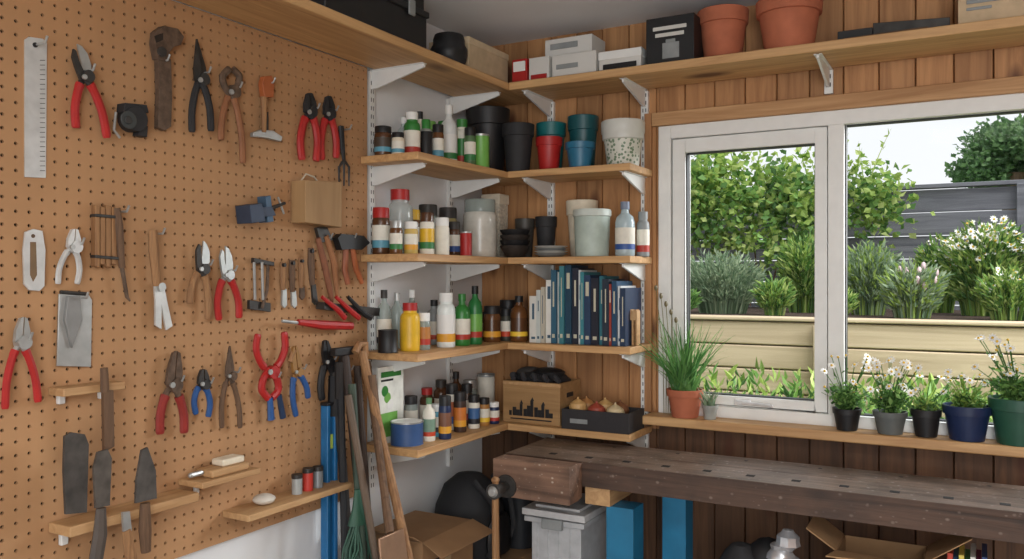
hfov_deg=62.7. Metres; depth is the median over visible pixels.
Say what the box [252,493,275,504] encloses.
stone
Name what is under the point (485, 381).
tin can
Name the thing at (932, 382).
greenery
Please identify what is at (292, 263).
chisel
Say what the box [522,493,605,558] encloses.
tub
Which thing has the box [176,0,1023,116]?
shelf
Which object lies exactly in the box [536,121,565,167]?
plant pot
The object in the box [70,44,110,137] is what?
pruning shears
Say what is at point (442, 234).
glass jar
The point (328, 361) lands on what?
pruning shears
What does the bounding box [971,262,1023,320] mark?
clump
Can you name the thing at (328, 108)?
pliers
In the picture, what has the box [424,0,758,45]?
ceiling
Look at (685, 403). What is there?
chives
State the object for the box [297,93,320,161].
pliers
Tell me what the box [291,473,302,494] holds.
jar
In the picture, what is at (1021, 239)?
clump
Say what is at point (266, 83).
scraper
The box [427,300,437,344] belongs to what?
plastic bottle
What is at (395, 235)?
glass jar
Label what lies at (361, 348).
stick
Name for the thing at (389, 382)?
packet
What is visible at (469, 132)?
glass jar
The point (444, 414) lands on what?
paint pot
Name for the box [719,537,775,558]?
bag
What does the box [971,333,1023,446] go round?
daisies
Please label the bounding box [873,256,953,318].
bush
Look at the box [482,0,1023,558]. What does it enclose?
wall
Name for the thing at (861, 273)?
bush
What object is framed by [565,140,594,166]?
plant pot
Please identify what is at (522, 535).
bucket
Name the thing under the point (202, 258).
pruning shears
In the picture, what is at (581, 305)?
books
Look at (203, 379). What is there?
cutter
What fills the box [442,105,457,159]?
plastic bottle
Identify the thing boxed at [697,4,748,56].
terracotta pot
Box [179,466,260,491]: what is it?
ledge
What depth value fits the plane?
1.94 m
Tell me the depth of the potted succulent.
2.61 m
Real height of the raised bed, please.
0.492 m
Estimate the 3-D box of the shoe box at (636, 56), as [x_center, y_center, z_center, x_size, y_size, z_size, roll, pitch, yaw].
[0.372,-0.684,2.690,0.144,0.067,0.155,0,0,29]
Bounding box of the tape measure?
[113,103,148,138]
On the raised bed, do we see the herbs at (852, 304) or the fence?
the herbs at (852, 304)
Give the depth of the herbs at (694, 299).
4.64 m
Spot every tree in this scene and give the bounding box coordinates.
[691,130,934,305]
[944,114,1023,233]
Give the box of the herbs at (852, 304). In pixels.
[848,286,859,313]
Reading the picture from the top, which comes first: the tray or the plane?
the tray
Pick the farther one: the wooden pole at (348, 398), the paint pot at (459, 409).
the paint pot at (459, 409)
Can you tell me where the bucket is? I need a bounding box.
[501,497,533,548]
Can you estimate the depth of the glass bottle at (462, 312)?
2.64 m
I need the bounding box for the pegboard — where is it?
[0,0,366,558]
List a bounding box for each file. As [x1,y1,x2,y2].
[62,432,88,513]
[100,367,114,449]
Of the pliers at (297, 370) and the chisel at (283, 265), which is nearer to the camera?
the chisel at (283, 265)
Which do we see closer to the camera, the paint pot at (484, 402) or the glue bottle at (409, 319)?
the glue bottle at (409, 319)
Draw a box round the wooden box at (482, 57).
[429,36,508,82]
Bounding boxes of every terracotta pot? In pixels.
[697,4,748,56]
[755,0,822,48]
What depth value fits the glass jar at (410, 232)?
2.44 m
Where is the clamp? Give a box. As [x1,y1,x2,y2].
[235,196,285,223]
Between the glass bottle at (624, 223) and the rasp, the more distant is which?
the glass bottle at (624, 223)
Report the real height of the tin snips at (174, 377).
0.185 m
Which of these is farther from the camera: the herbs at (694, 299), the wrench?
the herbs at (694, 299)
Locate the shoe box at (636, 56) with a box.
[598,47,645,70]
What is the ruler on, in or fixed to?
hanging from the pegboard
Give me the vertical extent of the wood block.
0.139 m
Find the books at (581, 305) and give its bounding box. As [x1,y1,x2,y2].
[529,265,640,346]
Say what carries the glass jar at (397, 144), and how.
on the shelving at (462, 178)
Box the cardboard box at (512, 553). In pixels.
[500,548,531,558]
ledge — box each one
[49,380,124,403]
[49,489,198,545]
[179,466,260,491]
[223,480,351,521]
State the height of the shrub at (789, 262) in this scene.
0.491 m
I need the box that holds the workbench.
[486,438,1023,558]
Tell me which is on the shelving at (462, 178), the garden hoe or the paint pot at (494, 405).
the paint pot at (494, 405)
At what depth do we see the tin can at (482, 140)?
2.69 m
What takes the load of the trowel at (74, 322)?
hanging from the pegboard
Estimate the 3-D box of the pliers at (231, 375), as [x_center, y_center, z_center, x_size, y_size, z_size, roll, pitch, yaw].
[-0.665,0.257,2.000,0.040,0.199,0.059,0,0,14]
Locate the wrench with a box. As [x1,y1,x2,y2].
[149,26,183,130]
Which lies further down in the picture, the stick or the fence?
the stick
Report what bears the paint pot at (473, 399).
on the shelving at (462, 178)
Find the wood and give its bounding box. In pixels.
[90,205,118,267]
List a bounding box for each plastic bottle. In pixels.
[397,117,405,131]
[417,111,422,129]
[422,397,435,441]
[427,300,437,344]
[436,293,455,347]
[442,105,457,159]
[457,119,466,161]
[636,211,649,256]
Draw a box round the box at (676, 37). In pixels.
[646,12,703,64]
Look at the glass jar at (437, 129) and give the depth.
2.55 m
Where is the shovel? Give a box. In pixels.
[368,360,407,558]
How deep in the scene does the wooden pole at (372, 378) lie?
2.30 m
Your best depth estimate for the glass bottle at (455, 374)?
2.84 m
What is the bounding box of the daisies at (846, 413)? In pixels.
[820,353,873,430]
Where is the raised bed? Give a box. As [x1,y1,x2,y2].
[690,307,1023,416]
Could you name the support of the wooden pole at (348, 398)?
on the floor
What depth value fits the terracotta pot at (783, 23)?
2.39 m
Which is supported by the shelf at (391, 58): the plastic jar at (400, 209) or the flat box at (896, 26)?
the flat box at (896, 26)
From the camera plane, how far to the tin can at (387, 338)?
2.38 m
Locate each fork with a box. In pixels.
[149,227,171,329]
[338,124,351,185]
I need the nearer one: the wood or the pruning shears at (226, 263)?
the wood
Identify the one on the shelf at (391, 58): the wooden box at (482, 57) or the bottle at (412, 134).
the wooden box at (482, 57)
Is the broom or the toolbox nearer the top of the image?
the toolbox
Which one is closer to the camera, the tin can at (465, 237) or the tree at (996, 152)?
the tin can at (465, 237)
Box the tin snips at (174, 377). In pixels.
[155,351,188,434]
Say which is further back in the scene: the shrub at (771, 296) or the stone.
the shrub at (771, 296)
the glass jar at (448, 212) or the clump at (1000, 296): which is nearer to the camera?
the glass jar at (448, 212)
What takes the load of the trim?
attached to the wall at (613, 377)
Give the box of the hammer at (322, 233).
[314,227,338,301]
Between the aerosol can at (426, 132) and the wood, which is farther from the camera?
the aerosol can at (426, 132)
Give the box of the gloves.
[510,366,570,383]
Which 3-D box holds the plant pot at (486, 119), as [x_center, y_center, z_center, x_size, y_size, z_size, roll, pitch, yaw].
[-0.083,-0.471,2.895,0.153,0.225,0.153,0,0,29]
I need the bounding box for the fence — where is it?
[691,179,1023,310]
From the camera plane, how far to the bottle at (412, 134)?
2.49 m
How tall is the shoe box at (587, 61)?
0.077 m
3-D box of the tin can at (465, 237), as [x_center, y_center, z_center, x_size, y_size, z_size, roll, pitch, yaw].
[-0.144,-0.112,2.640,0.038,0.076,0.038,0,0,29]
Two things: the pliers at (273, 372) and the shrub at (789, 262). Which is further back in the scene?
the shrub at (789, 262)
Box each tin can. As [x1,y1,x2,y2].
[378,329,397,352]
[460,231,471,255]
[475,133,489,166]
[477,373,494,400]
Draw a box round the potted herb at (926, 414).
[906,386,948,437]
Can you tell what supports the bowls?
on the shelving at (462, 178)
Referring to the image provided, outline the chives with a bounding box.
[636,317,734,418]
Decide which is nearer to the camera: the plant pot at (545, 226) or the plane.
the plane
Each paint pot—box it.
[431,403,438,436]
[438,395,451,439]
[446,383,457,429]
[453,391,465,432]
[461,383,472,425]
[468,394,479,428]
[479,397,489,425]
[490,401,498,423]
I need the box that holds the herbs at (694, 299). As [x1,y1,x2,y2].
[690,285,703,310]
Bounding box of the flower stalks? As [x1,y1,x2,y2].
[654,285,677,412]
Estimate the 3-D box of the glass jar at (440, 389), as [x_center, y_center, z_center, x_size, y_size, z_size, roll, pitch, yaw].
[-0.234,0.403,2.767,0.049,0.146,0.049,0,0,29]
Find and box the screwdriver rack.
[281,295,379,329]
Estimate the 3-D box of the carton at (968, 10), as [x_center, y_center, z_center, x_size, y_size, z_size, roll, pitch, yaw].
[1.272,-0.706,2.193,0.190,0.111,0.163,0,0,29]
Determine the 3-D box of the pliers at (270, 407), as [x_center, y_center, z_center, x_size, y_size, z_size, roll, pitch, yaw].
[-0.586,0.268,2.144,0.016,0.176,0.099,0,0,29]
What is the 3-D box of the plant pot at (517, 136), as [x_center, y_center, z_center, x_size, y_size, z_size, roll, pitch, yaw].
[0.020,-0.438,2.810,0.111,0.158,0.111,0,0,29]
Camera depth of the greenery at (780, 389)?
3.79 m
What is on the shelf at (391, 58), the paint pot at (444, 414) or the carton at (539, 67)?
the carton at (539, 67)
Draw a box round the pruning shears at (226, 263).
[214,246,242,320]
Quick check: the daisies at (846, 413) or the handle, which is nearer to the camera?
the handle
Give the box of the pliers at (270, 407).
[267,350,295,420]
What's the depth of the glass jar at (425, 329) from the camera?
2.49 m
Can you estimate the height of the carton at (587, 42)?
0.057 m
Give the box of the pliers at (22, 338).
[1,317,41,408]
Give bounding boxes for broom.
[341,384,371,558]
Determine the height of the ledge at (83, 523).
0.050 m
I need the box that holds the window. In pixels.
[658,93,1023,438]
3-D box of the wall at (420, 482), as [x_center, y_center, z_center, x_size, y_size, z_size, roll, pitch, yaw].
[-1.194,0.285,1.268,0.120,2.270,4.540,0,0,29]
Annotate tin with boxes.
[390,418,423,446]
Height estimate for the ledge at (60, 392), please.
0.035 m
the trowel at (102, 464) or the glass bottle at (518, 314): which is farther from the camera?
the glass bottle at (518, 314)
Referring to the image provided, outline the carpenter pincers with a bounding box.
[218,66,245,162]
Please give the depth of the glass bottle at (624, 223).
2.62 m
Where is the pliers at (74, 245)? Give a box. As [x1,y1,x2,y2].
[55,229,85,283]
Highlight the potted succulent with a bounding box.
[691,388,721,419]
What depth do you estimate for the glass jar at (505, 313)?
2.85 m
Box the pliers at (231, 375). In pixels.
[219,346,242,427]
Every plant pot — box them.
[430,31,467,64]
[466,105,509,170]
[481,194,508,256]
[502,122,533,171]
[515,218,534,256]
[535,216,556,256]
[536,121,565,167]
[536,136,561,168]
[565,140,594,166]
[567,114,598,165]
[573,208,610,255]
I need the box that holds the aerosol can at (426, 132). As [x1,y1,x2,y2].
[420,119,431,153]
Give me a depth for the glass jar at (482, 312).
2.90 m
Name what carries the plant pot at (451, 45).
on the shelf at (391, 58)
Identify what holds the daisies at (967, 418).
on the windowsill
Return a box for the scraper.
[250,75,281,141]
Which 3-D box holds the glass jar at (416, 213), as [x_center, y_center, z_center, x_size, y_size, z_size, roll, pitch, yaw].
[-0.307,-0.146,2.635,0.041,0.145,0.041,0,0,29]
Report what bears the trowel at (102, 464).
in the ledge at (83, 523)
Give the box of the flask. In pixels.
[766,528,800,558]
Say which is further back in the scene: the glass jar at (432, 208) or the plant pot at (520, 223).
the plant pot at (520, 223)
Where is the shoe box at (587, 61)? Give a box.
[552,50,599,76]
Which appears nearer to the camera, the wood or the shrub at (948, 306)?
the wood
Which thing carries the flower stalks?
on the windowsill
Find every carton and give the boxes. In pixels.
[529,56,551,79]
[545,34,604,56]
[958,0,1023,23]
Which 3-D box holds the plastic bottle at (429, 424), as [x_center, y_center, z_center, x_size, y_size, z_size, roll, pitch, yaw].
[-0.246,0.413,2.489,0.038,0.126,0.038,0,0,29]
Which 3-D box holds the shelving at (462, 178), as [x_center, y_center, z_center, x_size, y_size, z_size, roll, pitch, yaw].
[0.002,0.010,2.611,0.662,1.260,0.720,0,0,29]
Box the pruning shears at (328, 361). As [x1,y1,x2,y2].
[317,340,337,400]
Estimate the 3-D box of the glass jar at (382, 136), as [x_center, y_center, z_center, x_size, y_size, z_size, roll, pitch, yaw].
[-0.377,-0.402,2.458,0.053,0.088,0.053,0,0,29]
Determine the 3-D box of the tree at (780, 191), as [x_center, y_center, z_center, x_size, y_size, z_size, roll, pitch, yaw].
[1.634,-0.451,5.689,2.200,1.275,0.594,0,0,27]
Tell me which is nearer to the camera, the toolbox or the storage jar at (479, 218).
the toolbox
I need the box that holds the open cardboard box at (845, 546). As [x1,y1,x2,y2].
[806,517,971,558]
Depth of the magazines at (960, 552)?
2.03 m
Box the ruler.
[24,35,48,177]
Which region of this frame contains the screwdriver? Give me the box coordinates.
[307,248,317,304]
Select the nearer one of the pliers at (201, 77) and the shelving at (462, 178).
the pliers at (201, 77)
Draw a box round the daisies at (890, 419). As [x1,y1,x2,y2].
[862,356,922,434]
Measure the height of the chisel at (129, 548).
0.126 m
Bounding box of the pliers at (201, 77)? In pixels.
[188,39,214,131]
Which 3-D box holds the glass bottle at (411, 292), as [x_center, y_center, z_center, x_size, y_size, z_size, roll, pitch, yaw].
[-0.312,0.120,2.626,0.044,0.176,0.044,0,0,29]
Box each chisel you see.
[121,511,136,558]
[279,262,286,307]
[288,260,296,307]
[298,258,304,299]
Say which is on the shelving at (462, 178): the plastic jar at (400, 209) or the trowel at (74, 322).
the plastic jar at (400, 209)
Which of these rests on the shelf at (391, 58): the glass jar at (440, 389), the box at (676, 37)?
the box at (676, 37)
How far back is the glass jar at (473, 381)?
2.90 m
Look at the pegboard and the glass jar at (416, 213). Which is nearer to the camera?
the pegboard
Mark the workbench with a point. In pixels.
(548, 470)
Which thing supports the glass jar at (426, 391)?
on the shelving at (462, 178)
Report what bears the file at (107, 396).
in the ledge at (60, 392)
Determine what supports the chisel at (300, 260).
hanging from the pegboard
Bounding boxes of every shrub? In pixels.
[749,271,797,315]
[774,228,814,312]
[911,232,961,312]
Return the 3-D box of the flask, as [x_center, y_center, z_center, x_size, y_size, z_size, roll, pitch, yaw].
[0.717,0.783,2.194,0.111,0.270,0.098,0,0,29]
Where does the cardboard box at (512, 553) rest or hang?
on the floor
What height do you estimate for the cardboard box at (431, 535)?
0.738 m
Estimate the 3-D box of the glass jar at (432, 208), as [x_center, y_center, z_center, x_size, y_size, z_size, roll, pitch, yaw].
[-0.267,-0.155,2.676,0.064,0.164,0.064,0,0,29]
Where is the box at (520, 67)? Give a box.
[512,58,528,81]
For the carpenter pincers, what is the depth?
2.00 m
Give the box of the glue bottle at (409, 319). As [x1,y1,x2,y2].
[400,303,419,350]
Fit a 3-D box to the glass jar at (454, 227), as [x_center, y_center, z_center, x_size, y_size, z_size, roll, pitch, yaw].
[-0.187,-0.130,2.708,0.042,0.112,0.042,0,0,29]
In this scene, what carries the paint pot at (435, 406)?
on the shelving at (462, 178)
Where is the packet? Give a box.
[376,366,402,442]
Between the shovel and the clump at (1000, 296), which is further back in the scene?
the clump at (1000, 296)
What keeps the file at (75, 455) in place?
on the ledge at (83, 523)
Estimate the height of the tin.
0.067 m
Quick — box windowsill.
[643,412,1023,457]
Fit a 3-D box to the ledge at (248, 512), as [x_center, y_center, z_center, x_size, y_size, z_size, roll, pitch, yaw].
[-0.561,0.557,2.139,0.089,0.016,0.368,0,0,29]
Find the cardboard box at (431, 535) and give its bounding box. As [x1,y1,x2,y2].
[374,510,491,558]
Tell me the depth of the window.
2.53 m
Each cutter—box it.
[191,369,214,416]
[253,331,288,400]
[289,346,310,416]
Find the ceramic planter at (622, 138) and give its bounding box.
[601,118,644,165]
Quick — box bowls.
[500,229,529,257]
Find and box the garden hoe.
[330,346,369,558]
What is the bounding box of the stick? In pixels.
[352,341,413,558]
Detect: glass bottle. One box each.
[376,290,391,349]
[391,293,402,348]
[408,290,418,312]
[453,372,460,390]
[510,296,527,341]
[615,201,634,255]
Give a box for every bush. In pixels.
[690,246,767,313]
[848,237,902,314]
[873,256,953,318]
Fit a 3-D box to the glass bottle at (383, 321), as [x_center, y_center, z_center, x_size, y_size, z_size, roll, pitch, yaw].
[-0.379,0.119,2.487,0.044,0.178,0.044,0,0,29]
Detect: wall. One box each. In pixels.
[172,0,481,558]
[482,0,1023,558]
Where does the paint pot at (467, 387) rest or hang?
on the shelving at (462, 178)
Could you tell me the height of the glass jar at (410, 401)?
0.114 m
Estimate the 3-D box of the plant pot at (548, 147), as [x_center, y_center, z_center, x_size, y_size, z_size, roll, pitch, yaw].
[0.122,-0.413,2.778,0.090,0.109,0.090,0,0,29]
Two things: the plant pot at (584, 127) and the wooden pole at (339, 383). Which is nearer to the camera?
the wooden pole at (339, 383)
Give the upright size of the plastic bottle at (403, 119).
0.139 m
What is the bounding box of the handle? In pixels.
[328,372,352,549]
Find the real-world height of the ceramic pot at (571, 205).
0.192 m
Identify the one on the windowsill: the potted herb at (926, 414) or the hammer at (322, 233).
the potted herb at (926, 414)
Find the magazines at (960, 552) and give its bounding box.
[947,543,986,558]
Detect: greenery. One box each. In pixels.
[696,357,813,398]
[857,371,953,418]
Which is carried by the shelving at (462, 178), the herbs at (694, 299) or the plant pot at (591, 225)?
the plant pot at (591, 225)
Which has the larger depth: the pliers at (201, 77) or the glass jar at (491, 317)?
the glass jar at (491, 317)
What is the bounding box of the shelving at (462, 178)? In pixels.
[361,71,651,493]
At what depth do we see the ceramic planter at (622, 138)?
2.64 m
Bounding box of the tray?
[562,396,643,434]
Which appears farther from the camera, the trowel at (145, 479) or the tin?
the tin
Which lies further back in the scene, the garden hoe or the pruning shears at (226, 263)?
the garden hoe
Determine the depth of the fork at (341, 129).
2.34 m
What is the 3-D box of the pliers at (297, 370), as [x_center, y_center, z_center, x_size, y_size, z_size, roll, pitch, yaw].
[-0.554,0.266,2.202,0.040,0.186,0.068,0,0,13]
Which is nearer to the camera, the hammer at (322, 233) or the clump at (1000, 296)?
the hammer at (322, 233)
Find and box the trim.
[644,76,1023,411]
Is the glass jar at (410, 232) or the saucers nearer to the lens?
the glass jar at (410, 232)
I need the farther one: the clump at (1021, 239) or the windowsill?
the clump at (1021, 239)
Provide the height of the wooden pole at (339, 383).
1.166 m
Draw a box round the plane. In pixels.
[188,454,248,477]
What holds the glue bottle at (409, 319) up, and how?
on the shelving at (462, 178)
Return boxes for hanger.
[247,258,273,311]
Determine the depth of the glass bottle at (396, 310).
2.54 m
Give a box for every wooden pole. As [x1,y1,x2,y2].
[335,361,347,558]
[344,394,379,558]
[353,366,370,544]
[368,375,389,534]
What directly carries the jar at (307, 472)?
on the ledge at (248, 512)
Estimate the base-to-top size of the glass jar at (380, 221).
0.137 m
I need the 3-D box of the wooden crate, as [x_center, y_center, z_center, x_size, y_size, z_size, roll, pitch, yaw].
[0.102,0.408,2.845,0.216,0.139,0.164,0,0,29]
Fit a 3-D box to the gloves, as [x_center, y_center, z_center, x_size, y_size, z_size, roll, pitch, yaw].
[0.096,0.332,2.831,0.220,0.076,0.160,0,0,29]
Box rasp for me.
[114,205,130,301]
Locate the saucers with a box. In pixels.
[534,246,567,256]
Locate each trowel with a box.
[56,290,91,366]
[89,449,111,558]
[134,447,156,553]
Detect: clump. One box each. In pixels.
[933,215,1023,315]
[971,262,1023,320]
[1017,235,1023,273]
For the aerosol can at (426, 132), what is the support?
on the shelving at (462, 178)
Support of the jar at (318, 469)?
on the ledge at (248, 512)
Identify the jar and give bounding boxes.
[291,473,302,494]
[302,467,313,490]
[313,465,322,487]
[372,207,389,253]
[374,125,391,154]
[388,189,412,253]
[389,220,402,253]
[391,132,404,153]
[404,221,417,253]
[404,395,417,418]
[413,209,419,252]
[418,313,430,349]
[419,204,436,253]
[419,212,434,253]
[419,387,433,418]
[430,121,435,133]
[432,124,443,156]
[434,217,449,254]
[434,379,445,402]
[439,207,456,221]
[449,221,459,254]
[463,198,496,256]
[463,379,476,393]
[464,127,475,163]
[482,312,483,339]
[483,306,500,341]
[500,300,515,314]
[501,309,510,340]
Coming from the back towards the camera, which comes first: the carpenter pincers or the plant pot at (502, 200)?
the plant pot at (502, 200)
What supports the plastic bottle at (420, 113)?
on the shelving at (462, 178)
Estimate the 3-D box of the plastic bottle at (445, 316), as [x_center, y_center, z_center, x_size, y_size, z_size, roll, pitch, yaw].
[-0.204,0.125,2.604,0.059,0.167,0.059,0,0,29]
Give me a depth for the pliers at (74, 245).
1.65 m
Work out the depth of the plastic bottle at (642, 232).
2.68 m
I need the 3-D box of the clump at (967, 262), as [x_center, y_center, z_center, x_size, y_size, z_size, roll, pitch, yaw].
[2.534,-0.079,4.493,0.512,0.544,0.346,0,0,21]
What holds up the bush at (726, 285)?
on the raised bed
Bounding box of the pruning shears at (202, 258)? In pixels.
[186,241,213,318]
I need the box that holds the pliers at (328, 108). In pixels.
[319,96,339,159]
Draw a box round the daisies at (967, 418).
[937,368,991,441]
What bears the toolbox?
on the shelf at (391, 58)
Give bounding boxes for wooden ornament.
[630,309,639,345]
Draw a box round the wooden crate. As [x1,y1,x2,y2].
[503,378,579,425]
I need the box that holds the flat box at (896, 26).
[838,17,949,38]
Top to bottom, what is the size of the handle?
1.138 m
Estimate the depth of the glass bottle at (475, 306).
2.69 m
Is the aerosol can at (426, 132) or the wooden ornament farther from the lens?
the wooden ornament
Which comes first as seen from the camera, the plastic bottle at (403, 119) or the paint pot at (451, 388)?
the plastic bottle at (403, 119)
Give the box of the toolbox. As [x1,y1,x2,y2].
[311,0,428,47]
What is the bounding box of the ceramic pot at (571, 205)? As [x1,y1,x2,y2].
[566,199,597,256]
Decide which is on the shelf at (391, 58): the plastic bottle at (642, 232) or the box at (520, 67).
the box at (520, 67)
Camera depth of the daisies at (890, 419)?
2.35 m
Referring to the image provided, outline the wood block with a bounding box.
[291,173,341,227]
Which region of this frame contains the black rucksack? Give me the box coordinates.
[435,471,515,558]
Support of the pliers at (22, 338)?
hanging from the pegboard
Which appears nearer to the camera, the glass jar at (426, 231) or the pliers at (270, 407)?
the pliers at (270, 407)
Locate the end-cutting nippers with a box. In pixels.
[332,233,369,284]
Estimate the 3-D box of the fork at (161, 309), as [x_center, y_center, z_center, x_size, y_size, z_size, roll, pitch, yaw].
[-0.763,-0.001,1.827,0.052,0.223,0.037,0,0,-32]
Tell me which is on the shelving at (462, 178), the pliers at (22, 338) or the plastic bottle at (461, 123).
the plastic bottle at (461, 123)

